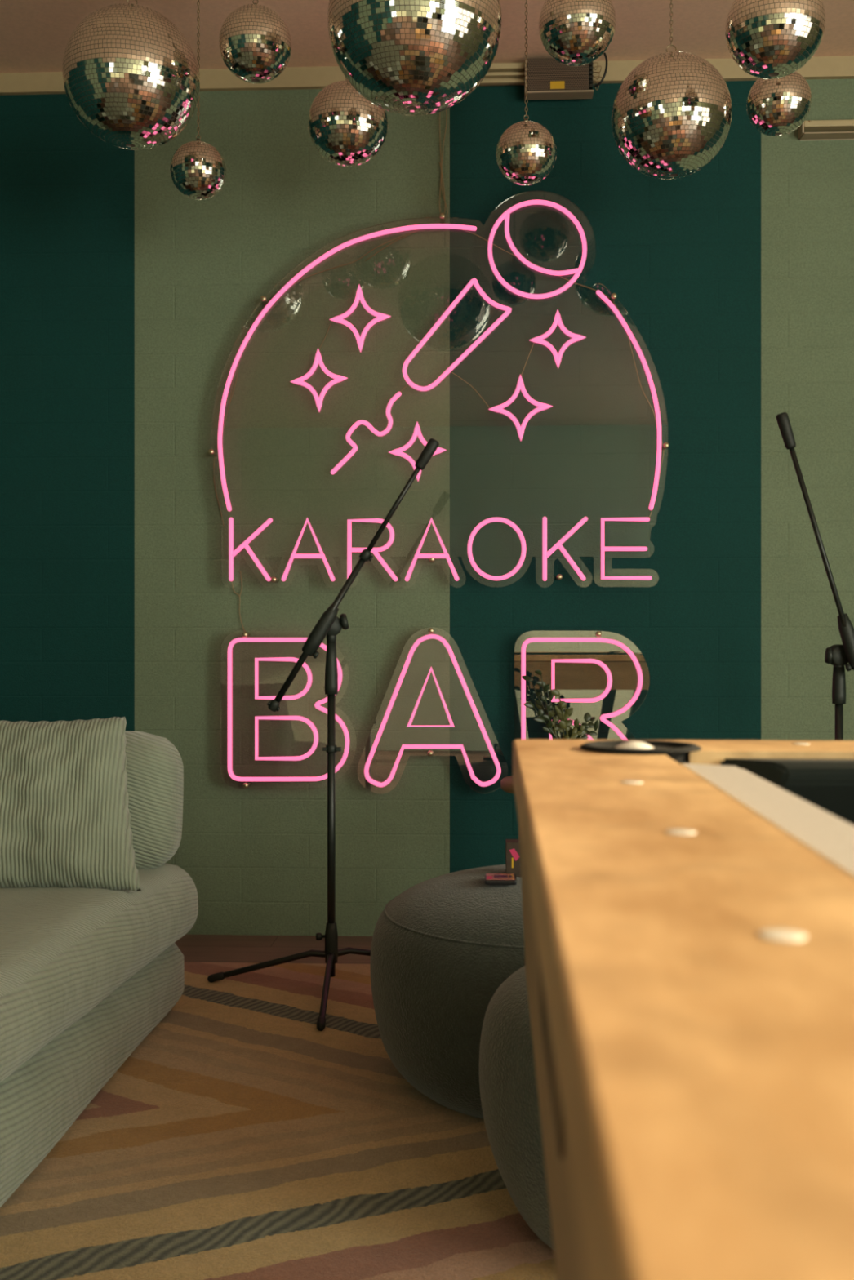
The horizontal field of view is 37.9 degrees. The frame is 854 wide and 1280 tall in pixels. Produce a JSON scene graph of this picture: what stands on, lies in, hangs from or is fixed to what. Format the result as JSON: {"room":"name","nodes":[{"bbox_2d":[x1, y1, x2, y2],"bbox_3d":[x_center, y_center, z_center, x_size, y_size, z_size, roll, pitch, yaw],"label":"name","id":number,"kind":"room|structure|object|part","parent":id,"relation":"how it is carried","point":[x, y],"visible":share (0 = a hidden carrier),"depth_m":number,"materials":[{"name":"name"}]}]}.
{"room":"entertainment venue","nodes":[
{"label":"entertainment venue","id":0,"kind":"room"},
{"bbox_2d":[174,934,373,964],"bbox_3d":[0.273,0.924,0.518,6.100,0.100,6.460,0,0,3],"label":"baseboard","id":1,"kind":"structure","parent":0,"point":[194,948],"depth_m":3.55,"materials":[{"name":"brown wood"}]},
{"bbox_2d":[0,961,556,1279],"bbox_3d":[-0.082,0.867,2.132,3.650,0.014,2.353,0,0,3],"label":"rug","id":2,"kind":"object","parent":1,"relation":"on","point":[242,1138],"visible":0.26,"depth_m":2.03,"materials":[{"name":"multicoloured carpet"}]},
{"bbox_2d":[0,730,198,1207],"bbox_3d":[-1.408,0.531,2.067,1.690,0.657,1.877,0,0,3],"label":"sofa","id":3,"kind":"object","parent":2,"relation":"on","point":[86,975],"visible":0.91,"depth_m":2.28,"materials":[{"name":"green fabric"}]},
{"bbox_2d":[0,716,141,891],"bbox_3d":[-0.792,0.331,2.533,0.437,0.342,0.188,0,0,-4],"label":"throw cushion","id":4,"kind":"object","parent":3,"relation":"on","point":[65,816],"visible":1,"depth_m":2.48,"materials":[{"name":"green fabric"}]},
{"bbox_2d":[0,862,198,1082],"bbox_3d":[-1.407,0.591,2.066,1.687,0.224,1.870,0,0,3],"label":"seat cushion","id":5,"kind":"object","parent":3,"relation":"on","point":[69,956],"depth_m":2.23,"materials":[{"name":"green fabric"}]},
{"bbox_2d":[124,730,183,869],"bbox_3d":[-1.377,0.372,2.861,1.636,0.339,0.233,0,0,3],"label":"cushion","id":6,"kind":"object","parent":3,"relation":"on","point":[154,767],"depth_m":2.75,"materials":[{"name":"green fabric"}]},
{"bbox_2d":[207,438,439,1031],"bbox_3d":[-0.171,0.182,3.107,0.574,1.357,0.516,0,0,-38],"label":"microphone stand","id":7,"kind":"object","parent":2,"relation":"on","point":[329,624],"visible":0.91,"depth_m":3.11,"materials":[{"name":"black metal"}]},
{"bbox_3d":[-0.395,0.817,3.125,0.299,0.080,0.017,0,0,2],"label":"leg","id":8,"kind":"part","parent":7,"relation":"part of","materials":[{"name":"black metal"}]},
{"bbox_3d":[-0.280,0.036,3.086,0.026,0.022,0.018,0,0,3],"label":"boom knob","id":9,"kind":"part","parent":7,"relation":"part of","materials":[{"name":"black plastic"}]},
{"bbox_3d":[-0.265,0.742,3.115,0.027,0.019,0.019,0,0,-12],"label":"leg knob","id":10,"kind":"part","parent":7,"relation":"part of","materials":[{"name":"black plastic"}]},
{"bbox_3d":[-0.237,0.817,2.927,0.017,0.080,0.376,0,0,-1],"label":"leg","id":11,"kind":"part","parent":7,"relation":"part of","materials":[{"name":"black metal"}]},
{"bbox_3d":[-0.210,-0.046,3.121,0.031,0.041,0.042,0,0,3],"label":"tilt knob","id":12,"kind":"part","parent":7,"relation":"part of","materials":[{"name":"black plastic"}]},
{"bbox_3d":[-0.100,0.817,3.210,0.322,0.080,0.017,0,0,-33],"label":"leg","id":13,"kind":"part","parent":7,"relation":"part of","materials":[{"name":"black metal"}]},
{"bbox_2d":[369,864,524,1119],"bbox_3d":[0.252,0.662,2.471,0.725,0.397,0.725,0,0,3],"label":"pouf","id":14,"kind":"object","parent":2,"relation":"on","point":[442,948],"visible":0.32,"depth_m":2.22,"materials":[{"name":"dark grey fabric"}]},
{"bbox_2d":[484,873,516,884],"bbox_3d":[0.141,0.458,2.388,0.060,0.010,0.068,0,0,3],"label":"box","id":15,"kind":"object","parent":14,"relation":"on","point":[490,878],"visible":1,"depth_m":2.36,"materials":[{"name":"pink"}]},
{"bbox_2d":[493,875,511,877],"bbox_3d":[0.146,0.454,2.389,0.034,0.001,0.022,0,0,3],"label":"print","id":16,"kind":"object","parent":15,"relation":"on","point":[495,876],"depth_m":2.39,"materials":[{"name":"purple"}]},
{"bbox_2d":[505,839,520,876],"bbox_3d":[0.183,0.431,2.461,0.054,0.068,0.041,0,0,3],"label":"box","id":17,"kind":"object","parent":14,"relation":"on","point":[513,864],"visible":0.52,"depth_m":2.44,"materials":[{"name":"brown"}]},
{"bbox_2d":[500,775,519,839],"bbox_3d":[0.339,0.603,3.100,0.310,0.513,0.310,0,0,3],"label":"side table","id":18,"kind":"object","parent":2,"relation":"on","point":[506,783],"visible":0.12,"depth_m":3.05,"materials":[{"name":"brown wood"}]},
{"bbox_2d":[521,669,598,739],"bbox_3d":[0.332,0.209,3.101,0.189,0.274,0.133,0,0,3],"label":"potted plant","id":19,"kind":"object","parent":18,"relation":"on","point":[553,726],"visible":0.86,"depth_m":3.09,"materials":[{"name":"green plant"}]},
{"bbox_3d":[0.292,0.183,3.131,0.105,0.185,0.049,0,0,3],"label":"leafy stem","id":20,"kind":"part","parent":19,"relation":"part of","materials":[{"name":"green plant"}]},
{"bbox_3d":[0.292,0.214,3.066,0.115,0.123,0.018,0,0,-13],"label":"leafy stem","id":21,"kind":"part","parent":19,"relation":"part of","materials":[{"name":"green plant"}]},
{"bbox_3d":[0.294,0.174,3.061,0.078,0.202,0.023,0,0,-33],"label":"leafy stem","id":22,"kind":"part","parent":19,"relation":"part of","materials":[{"name":"green plant"}]},
{"bbox_3d":[0.310,0.216,3.124,0.076,0.120,0.028,0,0,3],"label":"leafy stem","id":23,"kind":"part","parent":19,"relation":"part of","materials":[{"name":"green plant"}]},
{"bbox_3d":[0.311,0.188,3.111,0.080,0.174,0.019,0,0,3],"label":"leafy stem","id":24,"kind":"part","parent":19,"relation":"part of","materials":[{"name":"green plant"}]},
{"bbox_3d":[0.316,0.224,3.090,0.031,0.100,0.020,0,0,3],"label":"leafy stem","id":25,"kind":"part","parent":19,"relation":"part of","materials":[{"name":"green plant"}]},
{"bbox_3d":[0.334,0.198,3.072,0.078,0.155,0.026,0,0,-34],"label":"leafy stem","id":26,"kind":"part","parent":19,"relation":"part of","materials":[{"name":"green plant"}]},
{"bbox_3d":[0.344,0.213,3.098,0.041,0.122,0.013,0,0,3],"label":"leafy stem","id":27,"kind":"part","parent":19,"relation":"part of","materials":[{"name":"green plant"}]},
{"bbox_3d":[0.355,0.235,3.101,0.062,0.082,0.018,0,0,30],"label":"leafy stem","id":28,"kind":"part","parent":19,"relation":"part of","materials":[{"name":"green plant"}]},
{"bbox_3d":[0.358,0.244,3.086,0.078,0.065,0.013,0,0,-4],"label":"leafy stem","id":29,"kind":"part","parent":19,"relation":"part of","materials":[{"name":"green plant"}]},
{"bbox_3d":[0.375,0.228,3.091,0.066,0.095,0.016,0,0,-6],"label":"leafy stem","id":30,"kind":"part","parent":19,"relation":"part of","materials":[{"name":"green plant"}]},
{"bbox_3d":[0.383,0.237,3.098,0.088,0.078,0.025,0,0,3],"label":"leafy stem","id":31,"kind":"part","parent":19,"relation":"part of","materials":[{"name":"green plant"}]},
{"bbox_3d":[0.390,0.235,3.122,0.096,0.082,0.030,0,0,-42],"label":"leafy stem","id":32,"kind":"part","parent":19,"relation":"part of","materials":[{"name":"green plant"}]},
{"bbox_2d":[479,965,553,1249],"bbox_3d":[0.349,0.662,1.826,0.546,0.397,0.534,0,0,3],"label":"pouf","id":33,"kind":"object","parent":2,"relation":"on","point":[509,1100],"visible":0.16,"depth_m":1.71,"materials":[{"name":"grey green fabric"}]},
{"bbox_2d":[775,412,853,740],"bbox_3d":[1.006,0.158,2.971,0.566,1.406,0.492,0,0,3],"label":"microphone stand","id":34,"kind":"object","parent":2,"relation":"on","point":[837,655],"visible":0.47,"depth_m":3.00,"materials":[{"name":"black metal"}]},
{"bbox_3d":[0.991,0.038,3.053,0.029,0.042,0.042,0,0,3],"label":"tilt knob","id":35,"kind":"part","parent":34,"relation":"part of","materials":[{"name":"black plastic"}]},
{"bbox_3d":[1.027,0.067,3.018,0.025,0.020,0.018,0,0,3],"label":"boom knob","id":36,"kind":"part","parent":34,"relation":"part of","materials":[{"name":"black plastic"}]},
{"bbox_2d":[512,739,853,1279],"bbox_3d":[0.476,0.466,0.130,0.906,0.788,1.580,0,0,3],"label":"pool table","id":37,"kind":"object","parent":1,"relation":"on","point":[688,904],"visible":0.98,"depth_m":0.28,"materials":[{"name":"brown wood"}]},
{"bbox_2d":[614,741,653,749],"bbox_3d":[0.144,0.092,0.863,0.045,0.045,0.045,0,0,3],"label":"ball","id":38,"kind":"object","parent":37,"relation":"in","point":[629,744],"visible":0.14,"depth_m":0.85,"materials":[{"name":"white"}]},
{"bbox_2d":[680,763,853,878],"bbox_3d":[0.165,0.099,0.497,0.040,0.042,0.606,0,0,3],"label":"cushion","id":39,"kind":"object","parent":37,"relation":"on","point":[824,838],"depth_m":0.55,"materials":[{"name":"fabric"}]},
{"bbox_2d":[720,758,853,823],"bbox_3d":[0.511,0.099,0.796,0.633,0.042,0.040,0,0,3],"label":"cushion","id":40,"kind":"object","parent":37,"relation":"on","point":[826,784],"depth_m":0.80,"materials":[{"name":"black fabric"}]},
{"bbox_2d":[0,78,853,936],"bbox_3d":[0.413,-0.406,3.705,6.100,2.560,0.120,0,0,3],"label":"wall","id":41,"kind":"structure","parent":0,"point":[126,297],"depth_m":3.67,"materials":[{"name":"paint"}]},
{"bbox_2d":[228,517,334,582],"bbox_3d":[-0.421,-0.263,3.650,0.308,0.186,0.062,0,0,3],"label":"sign","id":42,"kind":"object","parent":41,"relation":"attached to","point":[232,553],"depth_m":3.62,"materials":[{"name":"pink"}]},
{"bbox_2d":[220,631,356,788],"bbox_3d":[-0.404,0.203,3.649,0.399,0.461,0.062,0,0,3],"label":"neon letter","id":43,"kind":"object","parent":41,"relation":"attached to","point":[244,634],"visible":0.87,"depth_m":3.62,"materials":[{"name":"pink"}]},
{"bbox_2d":[231,570,245,631],"bbox_3d":[-0.553,-0.110,3.680,0.052,0.190,0.002,0,0,3],"label":"wire","id":44,"kind":"object","parent":43,"relation":"attached to","point":[240,571],"visible":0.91,"depth_m":3.68,"materials":[{"name":"brown"}]},
{"bbox_2d":[213,229,421,525],"bbox_3d":[-0.296,-0.781,3.668,0.673,0.886,0.002,0,0,3],"label":"wire","id":45,"kind":"object","parent":41,"relation":"attached to","point":[415,231],"visible":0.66,"depth_m":3.67,"materials":[{"name":"brown"}]},
{"bbox_2d":[289,347,347,411],"bbox_3d":[-0.313,-0.756,3.645,0.167,0.183,0.062,0,0,3],"label":"sign","id":46,"kind":"object","parent":41,"relation":"attached to","point":[337,378],"depth_m":3.62,"materials":[{"name":"pink"}]},
{"bbox_2d":[318,320,331,350],"bbox_3d":[-0.299,-0.900,3.669,0.042,0.092,0.002,0,0,3],"label":"wire","id":47,"kind":"object","parent":41,"relation":"attached to","point":[331,321],"visible":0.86,"depth_m":3.67,"materials":[{"name":"brown"}]},
{"bbox_2d":[208,211,493,511],"bbox_3d":[-0.222,-0.806,3.641,0.827,0.859,0.062,0,0,3],"label":"sign","id":48,"kind":"object","parent":41,"relation":"attached to","point":[442,225],"depth_m":3.62,"materials":[{"name":"pink"}]},
{"bbox_2d":[328,284,391,352],"bbox_3d":[-0.193,-0.932,3.640,0.178,0.194,0.062,0,0,3],"label":"sign","id":49,"kind":"object","parent":41,"relation":"attached to","point":[360,340],"depth_m":3.61,"materials":[{"name":"pink"}]},
{"bbox_2d":[346,518,383,578],"bbox_3d":[-0.177,-0.265,3.639,0.104,0.173,0.062,0,0,3],"label":"sign","id":50,"kind":"object","parent":41,"relation":"attached to","point":[349,549],"depth_m":3.61,"materials":[{"name":"pink"}]},
{"bbox_2d":[330,391,401,474],"bbox_3d":[-0.175,-0.600,3.639,0.204,0.235,0.062,0,0,3],"label":"sign","id":51,"kind":"object","parent":41,"relation":"attached to","point":[354,449],"depth_m":3.61,"materials":[{"name":"pink"}]},
{"bbox_2d":[370,522,397,581],"bbox_3d":[-0.123,-0.255,3.637,0.076,0.168,0.062,0,0,3],"label":"sign","id":52,"kind":"object","parent":41,"relation":"attached to","point":[375,550],"depth_m":3.61,"materials":[{"name":"pink"}]},
{"bbox_2d":[389,422,426,470],"bbox_3d":[-0.053,-0.561,3.634,0.107,0.137,0.062,0,0,3],"label":"sign","id":53,"kind":"object","parent":41,"relation":"attached to","point":[417,431],"depth_m":3.60,"materials":[{"name":"pink"}]},
{"bbox_2d":[0,55,853,95],"bbox_3d":[0.410,-1.657,3.636,5.900,0.058,0.018,0,0,3],"label":"trim","id":54,"kind":"structure","parent":41,"relation":"attached to","point":[818,67],"depth_m":3.66,"materials":[{"name":"beige wood"}]},
{"bbox_2d":[357,627,502,794],"bbox_3d":[0.017,0.206,3.631,0.438,0.485,0.062,0,0,3],"label":"neon letter","id":55,"kind":"object","parent":41,"relation":"attached to","point":[430,630],"visible":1,"depth_m":3.60,"materials":[{"name":"pink"}]},
{"bbox_2d":[404,517,458,581],"bbox_3d":[0.015,-0.262,3.631,0.154,0.182,0.062,0,0,3],"label":"sign","id":56,"kind":"object","parent":41,"relation":"attached to","point":[431,557],"depth_m":3.60,"materials":[{"name":"pink"}]},
{"bbox_2d":[439,109,448,219],"bbox_3d":[0.049,-1.423,3.653,0.026,0.393,0.002,0,0,3],"label":"hanging wire","id":57,"kind":"object","parent":41,"relation":"hanging from","point":[441,157],"visible":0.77,"depth_m":3.65,"materials":[{"name":"brown"}]},
{"bbox_2d":[402,277,511,391],"bbox_3d":[0.088,-0.884,3.628,0.314,0.324,0.062,0,0,3],"label":"sign","id":58,"kind":"object","parent":41,"relation":"attached to","point":[508,309],"depth_m":3.60,"materials":[{"name":"pink plastic"}]},
{"bbox_2d":[450,371,489,408],"bbox_3d":[0.128,-0.733,3.650,0.118,0.112,0.003,0,0,3],"label":"wire","id":59,"kind":"object","parent":41,"relation":"attached to","point":[451,371],"visible":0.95,"depth_m":3.65,"materials":[{"name":"brown"}]},
{"bbox_2d":[467,516,526,580],"bbox_3d":[0.204,-0.264,3.622,0.167,0.181,0.062,0,0,3],"label":"sign","id":60,"kind":"object","parent":41,"relation":"attached to","point":[492,519],"depth_m":3.59,"materials":[{"name":"pink"}]},
{"bbox_2d":[479,62,524,84],"bbox_3d":[0.062,-1.648,3.631,0.447,0.052,0.022,0,0,3],"label":"cable trunking","id":61,"kind":"object","parent":41,"relation":"attached to","point":[519,66],"visible":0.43,"depth_m":3.62,"materials":[{"name":"beige plastic"}]},
{"bbox_2d":[488,373,552,440],"bbox_3d":[0.271,-0.671,3.620,0.183,0.191,0.062,0,0,3],"label":"sign","id":62,"kind":"object","parent":41,"relation":"attached to","point":[500,407],"depth_m":3.59,"materials":[{"name":"pink"}]},
{"bbox_2d":[520,342,534,376],"bbox_3d":[0.295,-0.823,3.643,0.042,0.102,0.002,0,0,3],"label":"wire","id":63,"kind":"object","parent":41,"relation":"attached to","point":[534,342],"visible":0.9,"depth_m":3.64,"materials":[{"name":"brown"}]},
{"bbox_2d":[487,199,586,298],"bbox_3d":[0.319,-1.127,3.617,0.284,0.285,0.062,0,0,3],"label":"sign","id":64,"kind":"object","parent":41,"relation":"attached to","point":[505,215],"depth_m":3.59,"materials":[{"name":"pink"}]},
{"bbox_2d":[528,310,586,368],"bbox_3d":[0.377,-0.866,3.615,0.162,0.165,0.062,0,0,3],"label":"sign","id":65,"kind":"object","parent":41,"relation":"attached to","point":[575,337],"depth_m":3.59,"materials":[{"name":"pink"}]},
{"bbox_2d":[462,229,663,518],"bbox_3d":[0.370,-0.789,3.639,0.640,0.868,0.003,0,0,3],"label":"wire","id":66,"kind":"object","parent":41,"relation":"attached to","point":[462,229],"visible":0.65,"depth_m":3.63,"materials":[{"name":"brown"}]},
{"bbox_2d":[542,516,587,581],"bbox_3d":[0.400,-0.262,3.614,0.126,0.183,0.062,0,0,3],"label":"sign","id":67,"kind":"object","parent":41,"relation":"attached to","point":[546,554],"depth_m":3.59,"materials":[{"name":"pink glass"}]},
{"bbox_2d":[524,53,607,100],"bbox_3d":[0.401,-1.633,3.599,0.237,0.115,0.053,0,0,3],"label":"box","id":68,"kind":"object","parent":41,"relation":"attached to","point":[548,78],"visible":0.95,"depth_m":3.58,"materials":[{"name":"metal"}]},
{"bbox_2d":[516,631,649,739],"bbox_3d":[0.454,0.203,3.611,0.400,0.461,0.062,0,0,3],"label":"neon letter","id":69,"kind":"object","parent":41,"relation":"attached to","point":[598,633],"visible":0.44,"depth_m":3.58,"materials":[{"name":"pink"}]},
{"bbox_2d":[600,516,651,580],"bbox_3d":[0.574,-0.262,3.606,0.142,0.180,0.062,0,0,3],"label":"sign","id":70,"kind":"object","parent":41,"relation":"attached to","point":[603,548],"depth_m":3.58,"materials":[{"name":"pink"}]},
{"bbox_2d":[584,281,669,510],"bbox_3d":[0.576,-0.702,3.606,0.240,0.656,0.062,0,0,3],"label":"sign","id":71,"kind":"object","parent":41,"relation":"attached to","point":[609,302],"depth_m":3.57,"materials":[{"name":"pink"}]},
{"bbox_2d":[798,120,853,140],"bbox_3d":[1.390,-1.476,3.578,0.627,0.049,0.050,0,0,3],"label":"strip light","id":72,"kind":"object","parent":41,"relation":"attached to","point":[811,130],"visible":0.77,"depth_m":3.58,"materials":[{"name":"beige plastic"}]},
{"bbox_3d":[1.393,-1.465,3.577,0.622,0.027,0.050,0,0,3],"label":"rail","id":73,"kind":"part","parent":72,"relation":"part of","materials":[{"name":"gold metal"}]},
{"bbox_2d":[0,0,853,73],"bbox_3d":[0.273,-1.736,0.518,6.100,0.100,6.460,0,0,3],"label":"ceiling","id":74,"kind":"structure","parent":0,"point":[35,34],"depth_m":3.42,"materials":[{"name":"paint"}]},
{"bbox_2d":[62,0,199,150],"bbox_3d":[-0.663,-1.400,2.800,0.301,0.572,0.301,0,0,-7],"label":"ball","id":75,"kind":"object","parent":74,"relation":"hanging from","point":[131,77],"visible":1,"depth_m":2.70,"materials":[{"name":"silver glass"}]},
{"bbox_2d":[169,0,226,199],"bbox_3d":[-0.569,-1.393,3.100,0.138,0.586,0.138,0,0,3],"label":"ball","id":76,"kind":"object","parent":74,"relation":"hanging from","point":[197,169],"visible":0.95,"depth_m":3.06,"materials":[{"name":"silver glass"}]},
{"bbox_3d":[-0.569,-1.468,3.100,0.006,0.425,0.006,0,0,-42],"label":"chain","id":77,"kind":"part","parent":76,"relation":"part of","materials":[{"name":"gold metal"}]},
{"bbox_2d":[218,0,291,84],"bbox_3d":[-0.379,-1.462,2.750,0.160,0.449,0.160,0,0,3],"label":"ball","id":78,"kind":"object","parent":74,"relation":"hanging from","point":[255,41],"visible":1,"depth_m":2.70,"materials":[{"name":"silver glass"}]},
{"bbox_2d":[307,77,387,167],"bbox_3d":[-0.196,-1.432,3.080,0.198,0.508,0.198,0,0,3],"label":"ball","id":79,"kind":"object","parent":74,"relation":"hanging from","point":[344,127],"visible":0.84,"depth_m":3.01,"materials":[{"name":"silver glass"}]},
{"bbox_2d":[327,0,502,115],"bbox_3d":[-0.025,-1.388,2.550,0.357,0.597,0.357,0,0,15],"label":"ball","id":80,"kind":"object","parent":74,"relation":"hanging from","point":[404,57],"visible":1,"depth_m":2.45,"materials":[{"name":"silver glass"}]},
{"bbox_2d":[496,0,556,185],"bbox_3d":[0.243,-1.403,3.050,0.148,0.567,0.148,0,0,3],"label":"ball","id":81,"kind":"object","parent":74,"relation":"hanging from","point":[526,151],"visible":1,"depth_m":3.00,"materials":[{"name":"silver glass"}]},
{"bbox_3d":[0.243,-1.482,3.050,0.006,0.396,0.006,0,0,-42],"label":"chain","id":82,"kind":"part","parent":81,"relation":"part of","materials":[{"name":"gold metal"}]},
{"bbox_2d":[538,0,616,66],"bbox_3d":[0.344,-1.505,2.850,0.176,0.362,0.176,0,0,3],"label":"ball","id":83,"kind":"object","parent":74,"relation":"hanging from","point":[574,33],"visible":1,"depth_m":2.79,"materials":[{"name":"silver glass"}]},
{"bbox_2d":[611,0,732,179],"bbox_3d":[0.579,-1.393,2.950,0.280,0.585,0.280,0,0,3],"label":"ball","id":84,"kind":"object","parent":74,"relation":"hanging from","point":[671,116],"visible":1,"depth_m":2.85,"materials":[{"name":"silver glass"}]},
{"bbox_3d":[0.579,-1.542,2.950,0.006,0.268,0.006,0,0,-42],"label":"chain","id":85,"kind":"part","parent":84,"relation":"part of","materials":[{"name":"gold metal"}]},
{"bbox_2d":[724,0,825,79],"bbox_3d":[0.713,-1.423,2.550,0.198,0.527,0.198,0,0,3],"label":"ball","id":86,"kind":"object","parent":74,"relation":"hanging from","point":[766,39],"visible":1,"depth_m":2.49,"materials":[{"name":"silver glass"}]},
{"bbox_2d":[746,71,811,136],"bbox_3d":[0.842,-1.449,2.980,0.150,0.474,0.150,0,0,3],"label":"ball","id":87,"kind":"object","parent":74,"relation":"hanging from","point":[776,107],"visible":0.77,"depth_m":2.93,"materials":[{"name":"silver glass"}]}
]}

